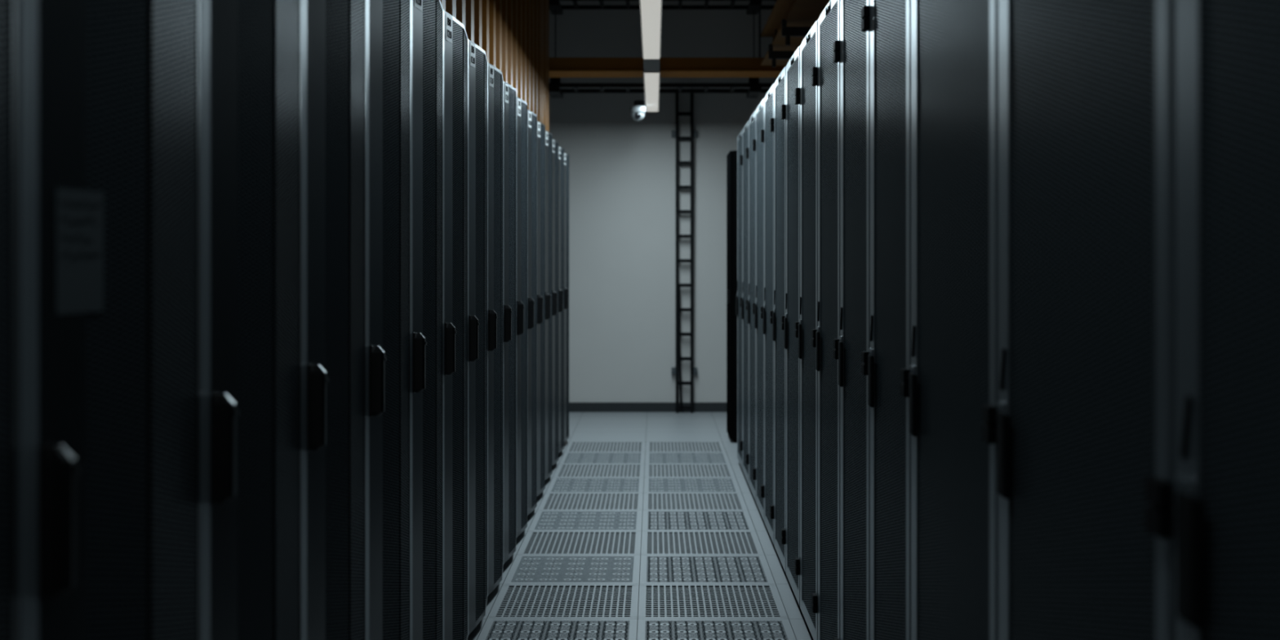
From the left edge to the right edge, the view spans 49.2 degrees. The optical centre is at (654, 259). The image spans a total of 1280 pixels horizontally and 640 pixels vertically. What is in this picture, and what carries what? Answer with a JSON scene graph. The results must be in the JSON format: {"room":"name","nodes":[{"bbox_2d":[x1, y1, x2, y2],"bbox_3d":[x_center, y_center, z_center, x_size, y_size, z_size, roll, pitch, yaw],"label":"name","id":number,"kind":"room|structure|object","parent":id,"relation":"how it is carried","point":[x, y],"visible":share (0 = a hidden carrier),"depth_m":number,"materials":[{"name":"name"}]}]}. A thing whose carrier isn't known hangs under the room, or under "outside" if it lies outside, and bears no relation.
{"room":"server room","nodes":[
{"label":"server room","id":0,"kind":"room"},
{"bbox_2d":[440,0,549,132],"bbox_3d":[-0.837,-1.829,6.460,0.094,2.044,8.120,0,0,0],"label":"cladding","id":1,"kind":"object","parent":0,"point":[513,35],"visible":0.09,"depth_m":8.07,"materials":[{"name":"brown wood"}]},
{"bbox_2d":[467,412,811,639],"bbox_3d":[0.000,1.444,4.800,6.400,0.030,16.600,0,0,0],"label":"floor","id":2,"kind":"structure","parent":0,"point":[583,426],"depth_m":11.23,"materials":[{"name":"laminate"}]},
{"bbox_2d":[0,0,16,639],"bbox_3d":[-1.221,0.310,1.200,1.148,2.238,0.596,0,0,0],"label":"rack","id":3,"kind":"object","parent":2,"relation":"on","point":[7,7],"visible":1,"depth_m":1.47,"materials":[{"name":"black metal"}]},
{"bbox_2d":[16,0,199,639],"bbox_3d":[-1.221,0.310,1.800,1.148,2.238,0.596,0,0,0],"label":"rack","id":4,"kind":"object","parent":2,"relation":"on","point":[108,91],"visible":0.98,"depth_m":1.71,"materials":[{"name":"grey metal"}]},
{"bbox_2d":[56,187,103,315],"bbox_3d":[-0.670,-0.009,1.636,0.002,0.144,0.108,0,0,6],"label":"paper sheet","id":5,"kind":"object","parent":4,"relation":"attached to","point":[79,213],"visible":1,"depth_m":1.63,"materials":[{"name":"grey paper"}]},
{"bbox_2d":[199,0,301,639],"bbox_3d":[-1.221,0.310,2.400,1.148,2.238,0.596,0,0,0],"label":"rack","id":6,"kind":"object","parent":2,"relation":"on","point":[250,51],"visible":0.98,"depth_m":2.30,"materials":[{"name":"grey metal"}]},
{"bbox_2d":[301,0,365,639],"bbox_3d":[-1.221,0.310,3.000,1.148,2.238,0.596,0,0,0],"label":"rack","id":7,"kind":"object","parent":2,"relation":"on","point":[333,32],"visible":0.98,"depth_m":2.91,"materials":[{"name":"grey metal"}]},
{"bbox_2d":[365,0,409,639],"bbox_3d":[-1.221,0.310,3.600,1.148,2.238,0.596,0,0,0],"label":"rack","id":8,"kind":"object","parent":2,"relation":"on","point":[387,21],"visible":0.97,"depth_m":3.50,"materials":[{"name":"grey metal"}]},
{"bbox_2d":[409,0,442,639],"bbox_3d":[-1.221,0.310,4.200,1.148,2.238,0.596,0,0,0],"label":"rack","id":9,"kind":"object","parent":2,"relation":"on","point":[425,15],"visible":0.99,"depth_m":4.08,"materials":[{"name":"grey metal"}]},
{"bbox_2d":[442,8,467,639],"bbox_3d":[-1.221,0.310,4.800,1.148,2.238,0.596,0,0,0],"label":"rack","id":10,"kind":"object","parent":2,"relation":"on","point":[455,37],"visible":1,"depth_m":4.70,"materials":[{"name":"grey metal"}]},
{"bbox_2d":[467,38,487,635],"bbox_3d":[-1.221,0.310,5.400,1.148,2.238,0.596,0,0,0],"label":"rack","id":11,"kind":"object","parent":2,"relation":"on","point":[477,56],"visible":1,"depth_m":5.25,"materials":[{"name":"grey metal"}]},
{"bbox_2d":[487,62,502,596],"bbox_3d":[-1.221,0.310,6.000,1.148,2.238,0.596,0,0,0],"label":"rack","id":12,"kind":"object","parent":2,"relation":"on","point":[495,76],"visible":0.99,"depth_m":5.87,"materials":[{"name":"grey metal"}]},
{"bbox_2d":[502,80,516,564],"bbox_3d":[-1.221,0.310,6.600,1.148,2.238,0.596,0,0,0],"label":"rack","id":13,"kind":"object","parent":2,"relation":"on","point":[509,96],"visible":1,"depth_m":6.49,"materials":[{"name":"grey metal"}]},
{"bbox_2d":[516,96,527,537],"bbox_3d":[-1.221,0.310,7.200,1.148,2.238,0.596,0,0,0],"label":"rack","id":14,"kind":"object","parent":2,"relation":"on","point":[522,105],"visible":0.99,"depth_m":7.09,"materials":[{"name":"grey metal"}]},
{"bbox_2d":[527,109,537,515],"bbox_3d":[-1.221,0.310,7.800,1.148,2.238,0.596,0,0,0],"label":"rack","id":15,"kind":"object","parent":2,"relation":"on","point":[531,117],"visible":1,"depth_m":7.63,"materials":[{"name":"grey metal"}]},
{"bbox_2d":[537,120,545,496],"bbox_3d":[-1.221,0.310,8.400,1.148,2.238,0.596,0,0,0],"label":"rack","id":16,"kind":"object","parent":2,"relation":"on","point":[540,126],"visible":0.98,"depth_m":8.28,"materials":[{"name":"grey metal"}]},
{"bbox_2d":[545,130,552,479],"bbox_3d":[-1.221,0.310,9.000,1.148,2.238,0.596,0,0,0],"label":"rack","id":17,"kind":"object","parent":2,"relation":"on","point":[548,469],"visible":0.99,"depth_m":8.85,"materials":[{"name":"grey metal"}]},
{"bbox_2d":[551,137,559,466],"bbox_3d":[-1.221,0.310,9.600,1.148,2.238,0.596,0,0,0],"label":"rack","id":18,"kind":"object","parent":2,"relation":"on","point":[555,458],"visible":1,"depth_m":9.44,"materials":[{"name":"grey metal"}]},
{"bbox_2d":[477,618,637,639],"bbox_3d":[-0.365,1.445,5.257,0.598,0.032,0.598,0,0,0],"label":"vent panel","id":19,"kind":"object","parent":2,"relation":"in","point":[493,628],"visible":1,"depth_m":5.41,"materials":[{"name":"metal"}]},
{"bbox_2d":[558,146,564,453],"bbox_3d":[-1.221,0.310,10.200,1.148,2.238,0.596,0,0,0],"label":"rack","id":20,"kind":"object","parent":2,"relation":"on","point":[561,150],"visible":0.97,"depth_m":10.08,"materials":[{"name":"grey metal"}]},
{"bbox_2d":[487,583,639,618],"bbox_3d":[-0.365,1.445,5.857,0.598,0.032,0.598,0,0,0],"label":"floor grate","id":21,"kind":"object","parent":2,"relation":"in","point":[513,601],"visible":0.88,"depth_m":5.84,"materials":[{"name":"metal"}]},
{"bbox_2d":[564,152,569,441],"bbox_3d":[-1.221,0.310,10.800,1.148,2.238,0.596,0,0,0],"label":"rack","id":22,"kind":"object","parent":2,"relation":"on","point":[566,436],"visible":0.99,"depth_m":10.67,"materials":[{"name":"grey metal"}]},
{"bbox_2d":[503,555,639,583],"bbox_3d":[-0.365,1.445,6.457,0.598,0.032,0.598,0,0,0],"label":"vent panel","id":23,"kind":"object","parent":2,"relation":"in","point":[525,569],"visible":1,"depth_m":6.43,"materials":[{"name":"metal"}]},
{"bbox_2d":[516,530,641,560],"bbox_3d":[-0.365,1.445,7.057,0.598,0.032,0.598,0,0,0],"label":"floor grate","id":24,"kind":"object","parent":2,"relation":"in","point":[535,542],"visible":0.91,"depth_m":7.07,"materials":[{"name":"metal"}]},
{"bbox_2d":[528,510,642,530],"bbox_3d":[-0.365,1.445,7.657,0.598,0.032,0.598,0,0,0],"label":"vent panel","id":25,"kind":"object","parent":2,"relation":"in","point":[544,520],"visible":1,"depth_m":7.65,"materials":[{"name":"metal"}]},
{"bbox_2d":[537,493,643,510],"bbox_3d":[-0.365,1.445,8.257,0.598,0.032,0.598,0,0,0],"label":"floor grate","id":26,"kind":"object","parent":2,"relation":"in","point":[550,501],"visible":0.88,"depth_m":8.25,"materials":[{"name":"metal"}]},
{"bbox_2d":[545,477,644,493],"bbox_3d":[-0.365,1.445,8.857,0.598,0.032,0.598,0,0,0],"label":"vent panel","id":27,"kind":"object","parent":2,"relation":"in","point":[557,485],"visible":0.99,"depth_m":8.84,"materials":[{"name":"metal"}]},
{"bbox_2d":[552,464,644,477],"bbox_3d":[-0.365,1.445,9.457,0.598,0.032,0.598,0,0,0],"label":"floor grate","id":28,"kind":"object","parent":2,"relation":"in","point":[562,470],"visible":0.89,"depth_m":9.44,"materials":[{"name":"metal"}]},
{"bbox_2d":[559,452,644,464],"bbox_3d":[-0.365,1.445,10.057,0.598,0.032,0.598,0,0,0],"label":"vent panel","id":29,"kind":"object","parent":2,"relation":"in","point":[568,458],"visible":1,"depth_m":10.04,"materials":[{"name":"metal"}]},
{"bbox_2d":[564,441,645,453],"bbox_3d":[-0.365,1.445,10.657,0.598,0.032,0.598,0,0,0],"label":"floor grate","id":30,"kind":"object","parent":2,"relation":"in","point":[572,446],"visible":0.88,"depth_m":10.67,"materials":[{"name":"metal"}]},
{"bbox_2d":[645,441,725,452],"bbox_3d":[0.235,1.445,10.657,0.598,0.032,0.598,0,0,0],"label":"floor grate","id":31,"kind":"object","parent":2,"relation":"in","point":[651,446],"visible":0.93,"depth_m":10.67,"materials":[{"name":"metal"}]},
{"bbox_2d":[644,452,730,464],"bbox_3d":[0.235,1.445,10.057,0.598,0.032,0.598,0,0,0],"label":"vent panel","id":32,"kind":"object","parent":2,"relation":"in","point":[651,458],"visible":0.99,"depth_m":10.04,"materials":[{"name":"metal"}]},
{"bbox_2d":[644,464,735,477],"bbox_3d":[0.235,1.445,9.457,0.598,0.032,0.598,0,0,0],"label":"floor grate","id":33,"kind":"object","parent":2,"relation":"in","point":[651,470],"visible":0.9,"depth_m":9.44,"materials":[{"name":"metal"}]},
{"bbox_2d":[643,477,741,493],"bbox_3d":[0.235,1.445,8.857,0.598,0.032,0.598,0,0,0],"label":"vent panel","id":34,"kind":"object","parent":2,"relation":"in","point":[651,485],"visible":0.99,"depth_m":8.84,"materials":[{"name":"metal"}]},
{"bbox_2d":[643,493,747,510],"bbox_3d":[0.235,1.445,8.257,0.598,0.032,0.598,0,0,0],"label":"floor grate","id":35,"kind":"object","parent":2,"relation":"in","point":[651,501],"visible":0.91,"depth_m":8.24,"materials":[{"name":"metal"}]},
{"bbox_2d":[641,510,755,530],"bbox_3d":[0.235,1.445,7.657,0.598,0.032,0.598,0,0,0],"label":"vent panel","id":36,"kind":"object","parent":2,"relation":"in","point":[652,520],"visible":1,"depth_m":7.65,"materials":[{"name":"metal"}]},
{"bbox_2d":[640,530,764,555],"bbox_3d":[0.235,1.445,7.057,0.598,0.032,0.598,0,0,0],"label":"floor grate","id":37,"kind":"object","parent":2,"relation":"in","point":[653,542],"visible":0.88,"depth_m":7.06,"materials":[{"name":"metal"}]},
{"bbox_2d":[640,555,775,583],"bbox_3d":[0.235,1.445,6.457,0.598,0.032,0.598,0,0,0],"label":"vent panel","id":38,"kind":"object","parent":2,"relation":"in","point":[654,569],"visible":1,"depth_m":6.43,"materials":[{"name":"metal"}]},
{"bbox_2d":[638,583,788,618],"bbox_3d":[0.235,1.445,5.857,0.598,0.032,0.598,0,0,0],"label":"floor grate","id":39,"kind":"object","parent":2,"relation":"in","point":[656,601],"visible":0.89,"depth_m":5.84,"materials":[{"name":"metal"}]},
{"bbox_2d":[636,618,795,639],"bbox_3d":[0.235,1.445,5.257,0.598,0.032,0.598,0,0,0],"label":"vent panel","id":40,"kind":"object","parent":2,"relation":"in","point":[647,628],"visible":1,"depth_m":5.41,"materials":[{"name":"metal"}]},
{"bbox_2d":[726,150,737,442],"bbox_3d":[1.129,0.291,11.130,1.122,2.276,0.500,0,0,0],"label":"rack","id":41,"kind":"object","parent":2,"relation":"on","point":[731,157],"visible":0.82,"depth_m":10.88,"materials":[{"name":"black metal"}]},
{"bbox_2d":[735,129,744,476],"bbox_3d":[1.132,0.287,9.462,1.136,2.284,0.604,0,0,0],"label":"rack","id":42,"kind":"object","parent":2,"relation":"on","point":[740,139],"visible":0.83,"depth_m":9.49,"materials":[{"name":"black metal"}]},
{"bbox_2d":[741,120,751,492],"bbox_3d":[1.132,0.287,8.862,1.136,2.284,0.604,0,0,0],"label":"rack","id":43,"kind":"object","parent":2,"relation":"on","point":[744,299],"visible":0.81,"depth_m":8.90,"materials":[{"name":"black metal"}]},
{"bbox_2d":[747,110,758,510],"bbox_3d":[1.132,0.287,8.262,1.136,2.284,0.604,0,0,0],"label":"rack","id":44,"kind":"object","parent":2,"relation":"on","point":[752,122],"visible":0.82,"depth_m":8.33,"materials":[{"name":"black metal"}]},
{"bbox_2d":[754,97,766,529],"bbox_3d":[1.132,0.287,7.662,1.136,2.284,0.604,0,0,0],"label":"rack","id":45,"kind":"object","parent":2,"relation":"on","point":[759,303],"visible":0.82,"depth_m":7.73,"materials":[{"name":"black metal"}]},
{"bbox_2d":[762,84,776,553],"bbox_3d":[1.132,0.287,7.062,1.136,2.284,0.604,0,0,0],"label":"rack","id":46,"kind":"object","parent":2,"relation":"on","point":[767,311],"visible":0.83,"depth_m":7.07,"materials":[{"name":"black metal"}]},
{"bbox_2d":[772,66,788,582],"bbox_3d":[1.132,0.287,6.462,1.136,2.284,0.604,0,0,0],"label":"rack","id":47,"kind":"object","parent":2,"relation":"on","point":[779,313],"visible":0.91,"depth_m":6.43,"materials":[{"name":"black metal"}]},
{"bbox_2d":[784,45,803,617],"bbox_3d":[1.132,0.287,5.862,1.136,2.284,0.604,0,0,0],"label":"rack","id":48,"kind":"object","parent":2,"relation":"on","point":[792,317],"visible":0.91,"depth_m":5.87,"materials":[{"name":"black metal"}]},
{"bbox_2d":[798,20,817,639],"bbox_3d":[1.132,0.287,5.262,1.136,2.284,0.604,0,0,0],"label":"rack","id":49,"kind":"object","parent":2,"relation":"on","point":[808,322],"visible":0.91,"depth_m":5.28,"materials":[{"name":"black metal"}]},
{"bbox_2d":[815,0,839,639],"bbox_3d":[1.132,0.287,4.662,1.136,2.284,0.604,0,0,0],"label":"rack","id":50,"kind":"object","parent":2,"relation":"on","point":[828,333],"visible":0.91,"depth_m":4.68,"materials":[{"name":"black metal"}]},
{"bbox_2d":[838,0,870,639],"bbox_3d":[1.132,0.287,4.062,1.136,2.284,0.604,0,0,0],"label":"rack","id":51,"kind":"object","parent":2,"relation":"on","point":[854,343],"visible":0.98,"depth_m":4.09,"materials":[{"name":"black metal"}]},
{"bbox_2d":[867,0,911,639],"bbox_3d":[1.132,0.287,3.462,1.136,2.284,0.604,0,0,0],"label":"rack","id":52,"kind":"object","parent":2,"relation":"on","point":[889,357],"visible":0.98,"depth_m":3.44,"materials":[{"name":"black metal"}]},
{"bbox_2d":[909,0,998,639],"bbox_3d":[1.132,0.287,2.762,1.136,2.284,0.804,0,0,0],"label":"rack","id":53,"kind":"object","parent":2,"relation":"on","point":[953,375],"visible":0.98,"depth_m":2.71,"materials":[{"name":"black metal"}]},
{"bbox_2d":[996,0,1175,639],"bbox_3d":[1.132,0.287,1.962,1.136,2.284,0.804,0,0,0],"label":"rack","id":54,"kind":"object","parent":2,"relation":"on","point":[1086,404],"visible":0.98,"depth_m":1.88,"materials":[{"name":"black metal"}]},
{"bbox_2d":[1173,0,1279,639],"bbox_3d":[1.132,0.287,1.162,1.136,2.284,0.804,0,0,0],"label":"rack","id":55,"kind":"object","parent":2,"relation":"on","point":[1227,476],"visible":1,"depth_m":1.42,"materials":[{"name":"black metal"}]},
{"bbox_2d":[636,453,645,638],"bbox_3d":[0.000,1.739,4.800,6.400,0.020,16.600,0,0,0],"label":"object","id":56,"kind":"structure","parent":0,"point":[645,453],"depth_m":7.94,"materials":[{"name":"grey metal"}]},
{"bbox_2d":[549,0,777,402],"bbox_3d":[0.000,-0.561,13.175,6.400,4.620,0.150,0,0,0],"label":"wall","id":57,"kind":"structure","parent":0,"point":[622,170],"depth_m":13.10,"materials":[{"name":"paint"}]},
{"bbox_2d":[629,100,645,121],"bbox_3d":[-0.137,-1.229,11.600,0.132,0.174,0.132,0,0,0],"label":"security camera","id":58,"kind":"object","parent":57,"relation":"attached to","point":[637,111],"visible":0.99,"depth_m":11.56,"materials":[{"name":"grey plastic"}]},
{"bbox_2d":[568,402,726,412],"bbox_3d":[0.000,1.385,13.093,6.400,0.088,0.014,0,0,0],"label":"baseboard","id":59,"kind":"structure","parent":57,"relation":"attached to","point":[573,406],"depth_m":13.09,"materials":[{"name":"grey rubber"}]},
{"bbox_2d":[671,93,697,413],"bbox_3d":[0.283,-0.064,13.050,0.242,2.985,0.099,0,0,0],"label":"ladder","id":60,"kind":"object","parent":57,"relation":"attached to","point":[674,134],"visible":0.94,"depth_m":13.00,"materials":[{"name":"black metal"}]},
{"bbox_2d":[678,284,682,406],"bbox_3d":[0.244,0.799,12.995,0.038,1.140,0.022,0,0,0],"label":"cable","id":61,"kind":"object","parent":60,"relation":"attached to","point":[679,344],"visible":1,"depth_m":12.99,"materials":[{"name":"black plastic"}]},
{"bbox_3d":[0.000,-2.946,4.875,6.700,0.150,16.750,0,0,0],"label":"ceiling","id":62,"kind":"structure","parent":0,"visible":0},
{"bbox_2d":[549,0,562,97],"bbox_3d":[-0.875,-2.161,12.410,0.100,1.420,0.480,0,0,0],"label":"hanger","id":63,"kind":"object","parent":62,"relation":"hanging from","point":[555,7],"visible":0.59,"depth_m":12.38,"materials":[{"name":"black metal"}]},
{"bbox_2d":[549,83,773,93],"bbox_3d":[0.000,-1.518,12.410,5.200,0.035,0.444,0,0,0],"label":"cable tray","id":64,"kind":"object","parent":63,"relation":"hanging from","point":[575,86],"visible":0.22,"depth_m":12.19,"materials":[{"name":"black metal"}]},
{"bbox_2d":[549,0,775,9],"bbox_3d":[0.000,-2.273,12.410,5.200,0.035,0.444,0,0,0],"label":"cable tray","id":65,"kind":"object","parent":63,"relation":"hanging from","point":[575,6],"visible":0.17,"depth_m":12.61,"materials":[{"name":"black metal"}]},
{"bbox_2d":[639,0,662,71],"bbox_3d":[-0.016,-2.075,8.008,0.120,1.591,3.195,0,0,0],"label":"lamp","id":66,"kind":"object","parent":62,"relation":"hanging from","point":[651,11],"depth_m":7.89,"materials":[{"name":"grey"}]},
{"bbox_2d":[643,62,660,111],"bbox_3d":[-0.016,-2.075,10.885,0.120,1.591,2.550,0,0,0],"label":"lamp","id":67,"kind":"object","parent":62,"relation":"hanging from","point":[651,80],"visible":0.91,"depth_m":10.59,"materials":[{"name":"grey"}]},
{"bbox_2d":[746,0,761,97],"bbox_3d":[0.885,-2.161,12.410,0.100,1.420,0.480,0,0,0],"label":"hanger","id":68,"kind":"object","parent":62,"relation":"hanging from","point":[753,7],"visible":0.73,"depth_m":12.38,"materials":[{"name":"black metal"}]},
{"bbox_2d":[759,7,760,78],"bbox_3d":[0.945,-2.246,12.500,0.017,1.250,0.017,0,0,22],"label":"rod","id":69,"kind":"object","parent":62,"relation":"hanging from","point":[760,7],"visible":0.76,"depth_m":12.49,"materials":[{"name":"grey metal"}]},
{"bbox_3d":[0.980,-2.246,11.200,0.018,1.250,0.018,0,0,0],"label":"rod","id":70,"kind":"object","parent":62,"relation":"hanging from","visible":0},
{"bbox_2d":[760,0,829,66],"bbox_3d":[0.990,-1.729,6.540,0.220,0.256,10.080,0,0,0],"label":"steel beam","id":71,"kind":"structure","parent":70,"relation":"hanging from","point":[797,13],"depth_m":10.11,"materials":[{"name":"brown metal"}]},
{"bbox_2d":[549,57,785,77],"bbox_3d":[0.000,-1.616,11.790,5.800,0.116,0.410,0,0,0],"label":"steel beam","id":72,"kind":"structure","parent":71,"relation":"attached to","point":[559,67],"depth_m":11.60,"materials":[{"name":"brown metal"}]},
{"bbox_2d":[768,44,795,67],"bbox_3d":[1.175,-1.526,10.490,0.630,0.170,0.060,0,0,0],"label":"bracket","id":73,"kind":"object","parent":71,"relation":"attached to","point":[774,55],"visible":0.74,"depth_m":10.47,"materials":[{"name":"grey metal"}]},
{"bbox_2d":[781,18,811,45],"bbox_3d":[1.175,-1.526,9.410,0.630,0.170,0.060,0,0,0],"label":"bracket","id":74,"kind":"object","parent":71,"relation":"attached to","point":[787,32],"visible":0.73,"depth_m":9.39,"materials":[{"name":"grey metal"}]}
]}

